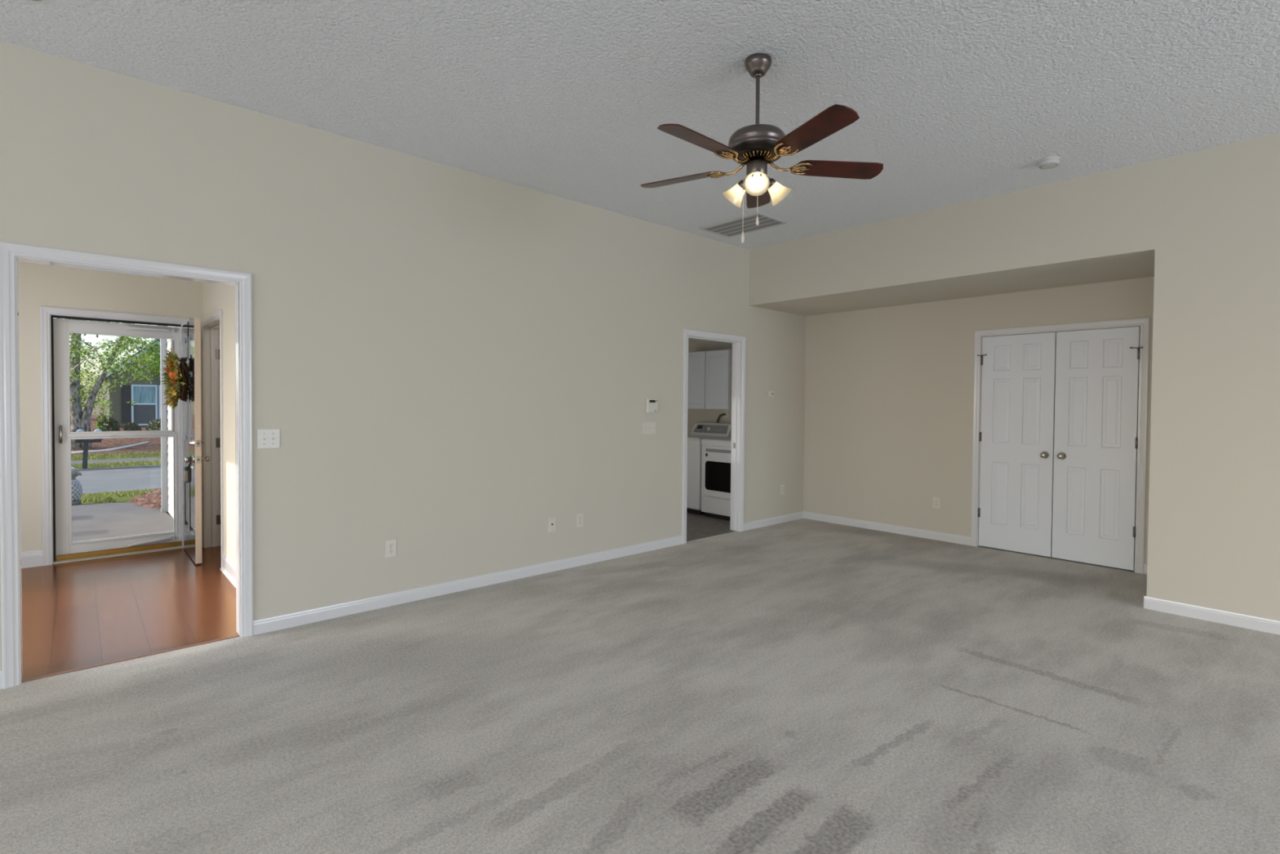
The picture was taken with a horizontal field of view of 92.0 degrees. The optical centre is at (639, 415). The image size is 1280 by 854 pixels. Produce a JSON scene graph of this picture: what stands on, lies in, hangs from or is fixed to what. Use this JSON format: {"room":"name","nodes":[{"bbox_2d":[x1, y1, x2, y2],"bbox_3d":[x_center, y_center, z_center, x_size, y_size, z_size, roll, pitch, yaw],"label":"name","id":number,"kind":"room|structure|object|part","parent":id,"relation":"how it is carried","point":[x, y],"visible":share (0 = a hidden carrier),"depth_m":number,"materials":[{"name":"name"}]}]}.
{"room":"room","nodes":[
{"label":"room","id":0,"kind":"room"},
{"bbox_2d":[17,261,202,551],"bbox_3d":[-4.413,-0.193,5.578,3.600,2.840,0.130,-1,2,-42],"label":"wall","id":1,"kind":"structure","parent":0,"point":[39,285],"depth_m":5.06,"materials":[{"name":"beige paint"}]},
{"bbox_2d":[21,532,202,568],"bbox_3d":[-4.864,1.168,5.105,2.077,0.130,0.012,-1,2,-42],"label":"baseboard","id":2,"kind":"structure","parent":1,"relation":"attached to","point":[29,558],"depth_m":5.03,"materials":[{"name":"white paint"}]},
{"bbox_2d":[40,306,189,565],"bbox_3d":[-4.571,0.167,5.430,0.990,2.124,0.148,-1,2,-42],"label":"door frame","id":3,"kind":"structure","parent":1,"relation":"attached to","point":[46,313],"depth_m":5.10,"materials":[{"name":"white paint"}]},
{"bbox_2d":[53,318,181,555],"bbox_3d":[-4.589,0.180,5.458,0.850,1.992,0.082,-1,2,-42],"label":"door","id":4,"kind":"structure","parent":1,"relation":"in","point":[62,327],"depth_m":5.29,"materials":[{"name":"white metal"}]},
{"bbox_3d":[-4.876,0.166,5.201,0.024,0.230,0.006,-1,2,-42],"label":"handle plate","id":5,"kind":"part","parent":4,"relation":"part of","materials":[{"name":"white metal"}]},
{"bbox_3d":[-4.860,0.159,5.184,0.017,0.161,0.045,-1,2,-42],"label":"pull handle","id":6,"kind":"part","parent":4,"relation":"part of","materials":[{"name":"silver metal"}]},
{"bbox_3d":[-4.583,-0.282,5.470,0.714,0.866,0.034,-1,2,-42],"label":"sash","id":7,"kind":"part","parent":4,"relation":"part of","materials":[{"name":"clear glass"}]},
{"bbox_3d":[-4.582,0.166,5.478,0.733,0.028,0.045,-1,2,-42],"label":"cross rail","id":8,"kind":"part","parent":4,"relation":"part of","materials":[{"name":"white metal"}]},
{"bbox_3d":[-4.581,0.639,5.496,0.742,0.915,0.034,-1,2,-42],"label":"sash","id":9,"kind":"part","parent":4,"relation":"part of","materials":[{"name":"clear glass"}]},
{"bbox_2d":[55,541,182,560],"bbox_3d":[-4.615,1.195,5.500,0.851,0.040,0.108,-1,2,-42],"label":"threshold","id":10,"kind":"object","parent":1,"relation":"attached to","point":[71,556],"visible":0.87,"depth_m":5.44,"materials":[{"name":"gold metal"}]},
{"bbox_2d":[182,317,209,564],"bbox_3d":[-3.925,0.205,5.404,0.174,2.032,0.804,-1,2,-42],"label":"door","id":11,"kind":"structure","parent":1,"relation":"in","point":[191,409],"depth_m":5.17,"materials":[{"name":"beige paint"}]},
{"bbox_2d":[181,321,188,358],"bbox_3d":[-3.914,-0.648,5.348,0.100,0.330,0.018,-1,2,-42],"label":"hanger","id":12,"kind":"object","parent":11,"relation":"hanging from","point":[188,322],"visible":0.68,"depth_m":5.34,"materials":[{"name":"grey metal"}]},
{"bbox_2d":[160,347,189,408],"bbox_3d":[-3.987,-0.309,5.286,0.175,0.549,0.510,-1,2,-42],"label":"wreath","id":13,"kind":"object","parent":12,"relation":"hanging from","point":[174,380],"visible":1,"depth_m":5.21,"materials":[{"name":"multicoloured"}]},
{"bbox_2d":[183,455,191,482],"bbox_3d":[-3.748,0.443,5.117,0.052,0.217,0.092,-1,2,-42],"label":"lockbox","id":14,"kind":"object","parent":11,"relation":"hanging from","point":[187,470],"visible":1,"depth_m":5.09,"materials":[{"name":"grey metal"}]},
{"bbox_3d":[-3.741,0.365,5.123,0.065,0.063,0.063,-1,2,-42],"label":"knob","id":15,"kind":"part","parent":11,"relation":"part of","materials":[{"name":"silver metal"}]},
{"bbox_3d":[-3.658,0.230,5.114,0.026,0.058,0.005,-1,2,-42],"label":"latch plate","id":16,"kind":"part","parent":11,"relation":"part of","materials":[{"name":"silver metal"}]},
{"bbox_3d":[-3.660,0.297,5.196,0.065,0.197,0.063,-1,2,-42],"label":"knob","id":17,"kind":"part","parent":11,"relation":"part of","materials":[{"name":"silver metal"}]},
{"bbox_2d":[166,282,235,564],"bbox_3d":[-3.547,-0.134,6.764,2.123,2.990,6.202,-1,2,-42],"label":"wall","id":18,"kind":"structure","parent":0,"point":[215,297],"depth_m":4.87,"materials":[{"name":"beige paint"}]},
{"bbox_2d":[200,309,223,567],"bbox_3d":[-3.677,0.185,5.420,0.152,2.102,1.020,-1,2,-42],"label":"door frame","id":19,"kind":"structure","parent":18,"relation":"attached to","point":[212,417],"depth_m":5.73,"materials":[{"name":"white paint"}]},
{"bbox_2d":[215,349,221,524],"bbox_3d":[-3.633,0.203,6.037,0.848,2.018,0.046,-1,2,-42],"label":"hinges","id":20,"kind":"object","parent":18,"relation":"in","point":[217,351],"depth_m":5.78,"materials":[{"name":"white paint"}]},
{"bbox_2d":[220,552,235,587],"bbox_3d":[-2.828,1.198,4.394,0.028,0.130,1.680,-1,2,-42],"label":"baseboard","id":21,"kind":"structure","parent":18,"relation":"attached to","point":[228,567],"depth_m":4.79,"materials":[{"name":"white paint"}]},
{"bbox_2d":[0,40,805,671],"bbox_3d":[-2.658,-0.235,3.296,12.719,3.041,0.116,-1,2,-42],"label":"wall","id":22,"kind":"structure","parent":0,"point":[449,363],"depth_m":4.18,"materials":[{"name":"beige paint"}]},
{"bbox_2d":[0,241,253,688],"bbox_3d":[-2.674,0.234,3.293,1.020,2.102,0.153,-1,2,-42],"label":"door frame","id":23,"kind":"structure","parent":22,"relation":"attached to","point":[11,254],"depth_m":3.00,"materials":[{"name":"white paint"}]},
{"bbox_2d":[257,428,279,448],"bbox_3d":[-2.189,0.137,3.642,0.118,0.115,0.018,-1,2,-42],"label":"light switch","id":24,"kind":"object","parent":22,"relation":"attached to","point":[267,437],"visible":1,"depth_m":3.64,"materials":[{"name":"white plastic"}]},
{"bbox_2d":[385,538,395,557],"bbox_3d":[-1.671,0.892,4.141,0.073,0.117,0.009,-1,2,-42],"label":"wall outlet","id":25,"kind":"object","parent":22,"relation":"attached to","point":[390,545],"visible":1,"depth_m":4.14,"materials":[{"name":"beige plastic"}]},
{"bbox_2d":[0,511,803,688],"bbox_3d":[-2.633,1.245,3.270,12.499,0.083,0.012,-1,2,-42],"label":"baseboard","id":26,"kind":"structure","parent":22,"relation":"attached to","point":[326,612],"depth_m":4.46,"materials":[{"name":"white paint"}]},
{"bbox_2d":[547,516,555,532],"bbox_3d":[-0.712,0.887,5.012,0.073,0.117,0.016,-1,2,-42],"label":"cable plate","id":27,"kind":"object","parent":22,"relation":"attached to","point":[551,521],"visible":1,"depth_m":5.01,"materials":[{"name":"beige plastic"}]},
{"bbox_2d":[576,512,583,527],"bbox_3d":[-0.507,0.883,5.204,0.073,0.117,0.009,-1,2,-42],"label":"wall outlet","id":28,"kind":"object","parent":22,"relation":"attached to","point":[580,517],"visible":1,"depth_m":5.20,"materials":[{"name":"beige plastic"}]},
{"bbox_2d":[642,422,655,434],"bbox_3d":[0.088,0.116,5.720,0.166,0.115,0.018,-1,2,-42],"label":"light switch","id":29,"kind":"object","parent":22,"relation":"attached to","point":[648,428],"visible":1,"depth_m":5.72,"materials":[{"name":"beige plastic"}]},
{"bbox_2d":[645,398,657,413],"bbox_3d":[0.111,-0.092,5.725,0.146,0.136,0.034,-1,2,-42],"label":"thermostat","id":30,"kind":"object","parent":22,"relation":"attached to","point":[651,404],"visible":1,"depth_m":5.70,"materials":[{"name":"beige plastic"}]},
{"bbox_2d":[681,328,746,543],"bbox_3d":[0.730,0.201,6.398,0.950,2.102,0.153,-1,2,-42],"label":"door frame","id":31,"kind":"structure","parent":22,"relation":"attached to","point":[738,371],"depth_m":6.64,"materials":[{"name":"white paint"}]},
{"bbox_2d":[768,390,774,397],"bbox_3d":[1.485,-0.244,6.980,0.095,0.075,0.024,-1,2,-42],"label":"wall sensor","id":32,"kind":"object","parent":22,"relation":"attached to","point":[771,393],"visible":1,"depth_m":6.96,"materials":[{"name":"beige plastic"}]},
{"bbox_2d":[780,484,784,494],"bbox_3d":[1.655,0.860,7.175,0.073,0.117,0.009,-1,2,-42],"label":"wall outlet","id":33,"kind":"object","parent":22,"relation":"attached to","point":[782,486],"visible":1,"depth_m":7.17,"materials":[{"name":"beige plastic"}]},
{"bbox_2d":[0,512,1279,853],"bbox_3d":[0.202,1.419,0.179,12.719,0.100,14.137,-1,2,-42],"label":"floor","id":34,"kind":"structure","parent":0,"point":[802,686],"depth_m":2.73,"materials":[{"name":"grey carpet"}]},
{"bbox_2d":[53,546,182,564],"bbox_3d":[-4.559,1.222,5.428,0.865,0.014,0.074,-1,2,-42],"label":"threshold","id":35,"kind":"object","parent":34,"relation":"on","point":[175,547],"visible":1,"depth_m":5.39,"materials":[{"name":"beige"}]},
{"bbox_2d":[22,634,239,682],"bbox_3d":[-2.663,1.283,3.291,0.894,0.006,0.024,-1,2,-42],"label":"threshold","id":36,"kind":"object","parent":34,"relation":"on","point":[234,636],"visible":1,"depth_m":3.25,"materials":[{"name":"brown wood"}]},
{"bbox_2d":[686,422,731,515],"bbox_3d":[0.773,0.661,8.068,0.733,1.118,0.680,-1,2,-42],"label":"washing machine","id":37,"kind":"object","parent":34,"relation":"on","point":[700,430],"visible":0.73,"depth_m":7.69,"materials":[{"name":"white metal"}]},
{"bbox_3d":[0.725,0.278,8.015,0.580,0.019,0.620,-1,2,-42],"label":"lid","id":38,"kind":"part","parent":37,"relation":"part of","materials":[{"name":"white ceramic"}]},
{"bbox_3d":[0.940,0.177,8.201,0.059,0.108,0.580,-1,2,-42],"label":"control panel","id":39,"kind":"part","parent":37,"relation":"part of","materials":[{"name":"grey plastic"}]},
{"bbox_2d":[701,437,731,520],"bbox_3d":[1.235,0.684,7.524,0.774,1.100,0.682,-1,2,-42],"label":"dryer","id":40,"kind":"object","parent":34,"relation":"on","point":[715,452],"visible":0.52,"depth_m":7.34,"materials":[{"name":"white metal"}]},
{"bbox_3d":[0.964,0.672,7.275,0.027,0.606,0.580,-1,2,-42],"label":"door","id":41,"kind":"part","parent":40,"relation":"part of","materials":[{"name":"white metal"}]},
{"bbox_3d":[0.955,0.418,7.261,0.007,0.038,0.482,-1,2,-42],"label":"door handle","id":42,"kind":"part","parent":40,"relation":"part of","materials":[{"name":"grey plastic"}]},
{"bbox_2d":[0,0,1279,249],"bbox_3d":[0.743,-1.690,-1.271,11.610,0.100,11.388,-1,2,-42],"label":"ceiling","id":43,"kind":"structure","parent":0,"point":[958,101],"depth_m":3.17,"materials":[{"name":"white paint"}]},
{"bbox_2d":[697,211,787,237],"bbox_3d":[0.951,-1.768,5.745,0.450,0.012,0.695,-1,2,-42],"label":"ceiling vent","id":44,"kind":"object","parent":43,"relation":"in","point":[732,227],"visible":0.94,"depth_m":5.72,"materials":[{"name":"white metal"}]},
{"bbox_2d":[640,53,883,243],"bbox_3d":[0.532,-1.282,2.971,1.170,0.883,1.220,-1,2,-42],"label":"ceiling fan","id":45,"kind":"object","parent":43,"relation":"hanging from","point":[756,146],"visible":1,"depth_m":2.93,"materials":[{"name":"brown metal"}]},
{"bbox_3d":[0.210,-1.225,3.211,0.446,0.034,0.136,1,1,30],"label":"blade","id":46,"kind":"part","parent":45,"relation":"part of","materials":[{"name":"brown wood"}]},
{"bbox_3d":[0.264,-1.216,2.728,0.446,0.034,0.136,-1,2,-42],"label":"blade","id":47,"kind":"part","parent":45,"relation":"part of","materials":[{"name":"brown wood"}]},
{"bbox_3d":[0.474,-1.099,3.086,0.118,0.123,0.124,-1,2,-42],"label":"lamp shade","id":48,"kind":"part","parent":45,"relation":"part of","materials":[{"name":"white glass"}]},
{"bbox_3d":[0.501,-0.871,3.015,0.015,0.058,0.015,1,1,36],"label":"pull handle","id":49,"kind":"part","parent":45,"relation":"part of","materials":[{"name":"beige plastic"}]},
{"bbox_3d":[0.503,-1.037,3.012,0.003,0.274,0.003,-1,2,-42],"label":"pull chain","id":50,"kind":"part","parent":45,"relation":"part of","materials":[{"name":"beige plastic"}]},
{"bbox_2d":[732,140,781,164],"bbox_3d":[0.570,-1.264,3.006,0.262,0.048,0.262,-1,2,-42],"label":"vent","id":51,"kind":"object","parent":45,"relation":"attached to","point":[750,150],"depth_m":2.93,"materials":[{"name":"brown metal"}]},
{"bbox_3d":[0.548,-1.094,2.880,0.121,0.123,0.115,-1,2,-42],"label":"lamp shade","id":52,"kind":"part","parent":45,"relation":"part of","materials":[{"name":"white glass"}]},
{"bbox_3d":[0.550,-1.111,2.903,0.058,0.061,0.054,-1,2,-42],"label":"bulb","id":53,"kind":"part","parent":45,"relation":"part of","materials":[{"name":"beige glass"}]},
{"bbox_3d":[0.572,-0.950,3.012,0.015,0.044,0.015,1,1,36],"label":"pull handle","id":54,"kind":"part","parent":45,"relation":"part of","materials":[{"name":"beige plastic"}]},
{"bbox_3d":[0.652,-1.226,3.411,0.136,0.034,0.446,1,1,12],"label":"blade","id":55,"kind":"part","parent":45,"relation":"part of","materials":[{"name":"brown wood"}]},
{"bbox_3d":[0.690,-1.096,3.044,0.123,0.123,0.114,-1,2,-42],"label":"lamp shade","id":56,"kind":"part","parent":45,"relation":"part of","materials":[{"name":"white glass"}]},
{"bbox_3d":[0.740,-1.210,2.631,0.136,0.034,0.446,0,1,-24],"label":"blade","id":57,"kind":"part","parent":45,"relation":"part of","materials":[{"name":"brown wood"}]},
{"bbox_3d":[0.980,-1.216,3.053,0.446,0.034,0.136,0,1,-6],"label":"blade","id":58,"kind":"part","parent":45,"relation":"part of","materials":[{"name":"brown wood"}]},
{"bbox_2d":[1037,156,1061,168],"bbox_3d":[2.772,-1.709,4.187,0.134,0.041,0.134,-1,2,-42],"label":"smoke detector","id":59,"kind":"object","parent":43,"relation":"attached to","point":[1048,162],"visible":1,"depth_m":4.15,"materials":[{"name":"white plastic"}]},
{"bbox_2d":[687,276,1154,564],"bbox_3d":[2.320,-0.020,7.167,0.150,2.540,5.940,-1,2,-42],"label":"wall","id":60,"kind":"structure","parent":0,"point":[888,424],"depth_m":6.54,"materials":[{"name":"beige paint"}]},
{"bbox_2d":[687,349,732,408],"bbox_3d":[0.980,-0.472,8.281,0.319,0.768,0.800,-1,2,-42],"label":"upper cabinet","id":61,"kind":"object","parent":60,"relation":"attached to","point":[709,372],"visible":0.7,"depth_m":8.11,"materials":[{"name":"white paint"}]},
{"bbox_3d":[0.735,-0.475,8.328,0.019,0.752,0.388,-1,2,-42],"label":"door","id":62,"kind":"part","parent":61,"relation":"part of","materials":[{"name":"white paint"}]},
{"bbox_3d":[1.004,-0.467,8.033,0.019,0.752,0.388,-1,2,-42],"label":"door","id":63,"kind":"part","parent":61,"relation":"part of","materials":[{"name":"white paint"}]},
{"bbox_2d":[716,409,728,422],"bbox_3d":[1.114,0.079,8.348,0.200,0.322,0.047,1,1,39],"label":"hose","id":64,"kind":"object","parent":60,"relation":"attached to","point":[726,414],"visible":0.82,"depth_m":8.32,"materials":[{"name":"grey rubber"}]},
{"bbox_2d":[933,497,940,508],"bbox_3d":[3.034,0.894,6.321,0.009,0.117,0.073,-1,2,-42],"label":"wall outlet","id":65,"kind":"object","parent":60,"relation":"attached to","point":[936,500],"visible":1,"depth_m":6.32,"materials":[{"name":"beige plastic"}]},
{"bbox_2d":[977,332,1056,556],"bbox_3d":[3.494,0.260,5.789,0.103,2.028,0.638,-1,2,-42],"label":"door","id":66,"kind":"structure","parent":60,"relation":"in","point":[1016,437],"depth_m":5.77,"materials":[{"name":"white paint"}]},
{"bbox_3d":[3.654,0.358,5.589,0.068,0.066,0.066,-1,2,-42],"label":"knob","id":67,"kind":"part","parent":66,"relation":"part of","materials":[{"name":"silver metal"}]},
{"bbox_2d":[970,317,1150,573],"bbox_3d":[3.756,0.237,5.604,0.138,2.108,1.334,-1,2,-42],"label":"door frame","id":68,"kind":"structure","parent":60,"relation":"attached to","point":[1144,323],"depth_m":5.24,"materials":[{"name":"white paint"}]},
{"bbox_2d":[1051,326,1142,570],"bbox_3d":[3.922,0.273,5.319,0.103,2.028,0.617,-1,2,-42],"label":"door","id":69,"kind":"structure","parent":60,"relation":"in","point":[1095,439],"depth_m":5.33,"materials":[{"name":"white paint"}]},
{"bbox_3d":[3.743,0.361,5.491,0.068,0.066,0.066,-1,2,-42],"label":"knob","id":70,"kind":"part","parent":69,"relation":"part of","materials":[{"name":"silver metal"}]},
{"bbox_2d":[758,253,1155,315],"bbox_3d":[2.783,-1.211,5.846,0.989,0.100,3.412,-1,2,-42],"label":"ceiling","id":71,"kind":"structure","parent":0,"point":[1138,266],"depth_m":5.49,"materials":[{"name":"beige paint"}]},
{"bbox_2d":[748,132,1279,620],"bbox_3d":[5.014,-0.160,2.588,0.120,3.041,11.272,-1,2,-42],"label":"wall","id":72,"kind":"structure","parent":0,"point":[1210,218],"depth_m":4.07,"materials":[{"name":"beige paint"}]},
{"label":"outside","id":73,"kind":"structure","parent":0,"visible":0},
{"bbox_2d":[71,451,168,460],"bbox_3d":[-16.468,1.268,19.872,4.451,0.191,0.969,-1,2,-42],"label":"grass","id":74,"kind":"structure","parent":73,"point":[136,455],"depth_m":19.65,"materials":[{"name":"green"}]},
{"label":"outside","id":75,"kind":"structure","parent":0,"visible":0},
{"bbox_2d":[75,492,170,515],"bbox_3d":[-8.758,1.547,9.618,28.000,0.535,5.550,-1,2,-42],"label":"lawn","id":76,"kind":"structure","parent":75,"point":[123,499],"depth_m":9.43,"materials":[{"name":"plant"}]},
{"bbox_2d":[71,466,83,505],"bbox_3d":[-8.220,1.010,8.910,0.266,0.544,0.266,0,1,-36],"label":"statue","id":77,"kind":"object","parent":76,"relation":"on","point":[77,489],"visible":0.4,"depth_m":8.89,"materials":[{"name":"stone"}]},
{"bbox_2d":[80,488,159,503],"bbox_3d":[-8.982,1.376,10.607,2.277,0.354,3.734,-1,2,-42],"label":"grass","id":78,"kind":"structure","parent":76,"relation":"on","point":[99,497],"depth_m":10.45,"materials":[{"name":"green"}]},
{"bbox_2d":[125,490,169,514],"bbox_3d":[-7.017,1.233,9.486,1.400,0.136,3.380,-1,2,-42],"label":"mulch bed","id":79,"kind":"object","parent":76,"relation":"on","point":[157,494],"visible":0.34,"depth_m":9.05,"materials":[{"name":"brown wood"}]},
{"bbox_2d":[128,486,168,507],"bbox_3d":[-7.274,1.208,9.619,1.101,0.134,2.699,-1,2,-42],"label":"straw","id":80,"kind":"object","parent":79,"relation":"on","point":[157,490],"visible":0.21,"depth_m":9.15,"materials":[{"name":"brown"}]},
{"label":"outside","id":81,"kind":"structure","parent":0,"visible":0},
{"bbox_2d":[71,414,168,455],"bbox_3d":[-24.339,0.729,26.690,60.000,1.140,19.800,-1,2,-42],"label":"bank","id":82,"kind":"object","parent":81,"point":[153,445],"depth_m":21.25,"materials":[{"name":"brown soil"}]},
{"bbox_2d":[95,415,120,431],"bbox_3d":[-19.404,0.361,22.520,0.786,0.812,0.715,-1,2,-42],"label":"round shrub","id":83,"kind":"object","parent":82,"relation":"on","point":[111,424],"visible":0.56,"depth_m":22.45,"materials":[{"name":"green plant"}]},
{"bbox_2d":[71,440,148,453],"bbox_3d":[-17.544,1.071,20.509,0.414,0.285,2.670,1,1,14],"label":"edging","id":84,"kind":"object","parent":82,"relation":"on","point":[124,446],"visible":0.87,"depth_m":20.32,"materials":[{"name":"beige stone"}]},
{"bbox_2d":[53,318,167,449],"bbox_3d":[-18.221,-2.013,20.205,4.688,6.312,4.054,0,1,-9],"label":"birch tree","id":85,"kind":"object","parent":82,"relation":"on","point":[79,420],"visible":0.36,"depth_m":20.36,"materials":[{"name":"green plant"}]},
{"bbox_2d":[121,422,141,431],"bbox_3d":[-18.959,0.471,23.068,0.566,0.473,0.561,1,1,7],"label":"round shrub","id":86,"kind":"object","parent":82,"relation":"on","point":[133,426],"visible":0.8,"depth_m":22.98,"materials":[{"name":"green plant"}]},
{"bbox_2d":[104,337,168,427],"bbox_3d":[-18.756,-1.905,31.003,12.700,4.750,9.650,-1,2,-42],"label":"neighbor house","id":87,"kind":"structure","parent":82,"relation":"on","point":[148,395],"depth_m":24.04,"materials":[{"name":"grey"}]},
{"bbox_2d":[120,384,131,423],"bbox_3d":[-19.834,-0.440,23.834,0.285,1.480,0.065,-1,2,-42],"label":"shutter","id":88,"kind":"object","parent":87,"relation":"hanging from","point":[126,391],"depth_m":23.82,"materials":[{"name":"black"}]},
{"bbox_3d":[-19.423,-0.814,24.207,0.680,0.660,0.008,-1,2,-42],"label":"pane","id":89,"kind":"part","parent":87,"relation":"part of","materials":[{"name":"clear glass"}]},
{"bbox_3d":[-19.429,-0.049,24.222,0.680,0.750,0.008,-1,2,-42],"label":"pane","id":90,"kind":"part","parent":87,"relation":"part of","materials":[{"name":"grey"}]},
{"bbox_2d":[144,418,168,430],"bbox_3d":[-18.287,0.421,23.399,0.920,0.649,0.733,-1,2,-42],"label":"round shrub","id":91,"kind":"object","parent":82,"relation":"on","point":[152,425],"visible":0.52,"depth_m":23.24,"materials":[{"name":"green plant"}]},
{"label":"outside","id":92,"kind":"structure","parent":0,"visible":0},
{"bbox_2d":[71,456,168,464],"bbox_3d":[-16.560,1.509,18.170,60.000,0.265,1.500,-1,2,-42],"label":"sidewalk","id":93,"kind":"structure","parent":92,"point":[75,462],"depth_m":18.89,"materials":[{"name":"concrete"}]},
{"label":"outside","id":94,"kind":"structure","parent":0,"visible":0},
{"bbox_2d":[54,466,168,493],"bbox_3d":[-12.854,1.627,14.108,60.000,0.345,6.600,-1,2,-42],"label":"street","id":95,"kind":"structure","parent":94,"point":[139,478],"depth_m":14.43,"materials":[{"name":"grey asphalt"}]},
{"bbox_2d":[75,464,168,471],"bbox_3d":[-15.149,1.585,16.624,60.000,0.285,0.210,-1,2,-42],"label":"curb","id":96,"kind":"object","parent":95,"relation":"on","point":[158,465],"visible":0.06,"depth_m":17.14,"materials":[{"name":"concrete"}]},
{"bbox_2d":[75,428,102,468],"bbox_3d":[-14.969,0.915,16.776,0.561,1.083,0.500,-1,2,-42],"label":"mailbox","id":97,"kind":"object","parent":96,"relation":"on","point":[85,442],"visible":0.78,"depth_m":16.72,"materials":[{"name":"grey metal"}]},
{"bbox_3d":[-15.051,1.056,16.760,0.135,0.800,0.100,-1,2,-42],"label":"post","id":98,"kind":"part","parent":97,"relation":"part of","materials":[{"name":"grey"}]},
{"bbox_3d":[-15.002,0.698,16.795,0.540,0.075,0.120,-1,2,-42],"label":"cross arm","id":99,"kind":"part","parent":97,"relation":"part of","materials":[{"name":"grey"}]},
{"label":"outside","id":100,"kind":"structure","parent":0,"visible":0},
{"bbox_2d":[71,459,168,468],"bbox_3d":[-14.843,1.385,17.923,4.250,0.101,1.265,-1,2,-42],"label":"grass","id":101,"kind":"structure","parent":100,"point":[91,464],"depth_m":17.70,"materials":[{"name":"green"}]},
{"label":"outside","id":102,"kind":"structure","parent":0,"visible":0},
{"bbox_2d":[55,502,173,560],"bbox_3d":[-7.616,1.442,6.068,4.905,0.200,4.828,-1,2,-42],"label":"porch slab","id":103,"kind":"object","parent":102,"point":[103,520],"visible":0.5,"depth_m":7.74,"materials":[{"name":"concrete"}]},
{"bbox_2d":[160,325,168,511],"bbox_3d":[-6.452,-0.098,8.368,0.078,2.810,0.080,-1,2,-42],"label":"porch post","id":104,"kind":"object","parent":103,"relation":"on","point":[164,508],"visible":0.57,"depth_m":8.35,"materials":[{"name":"grey paint"}]},
{"bbox_3d":[4.490,-0.008,-5.449,11.490,3.041,0.100,-1,2,-42],"label":"wall","id":105,"kind":"structure","parent":0,"visible":0},
{"bbox_2d":[803,511,1279,635],"bbox_3d":[5.329,1.314,2.983,1.122,0.083,11.172,-1,2,-42],"label":"baseboard","id":106,"kind":"structure","parent":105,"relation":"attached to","point":[1243,620],"depth_m":4.15,"materials":[{"name":"white paint"}]}
]}

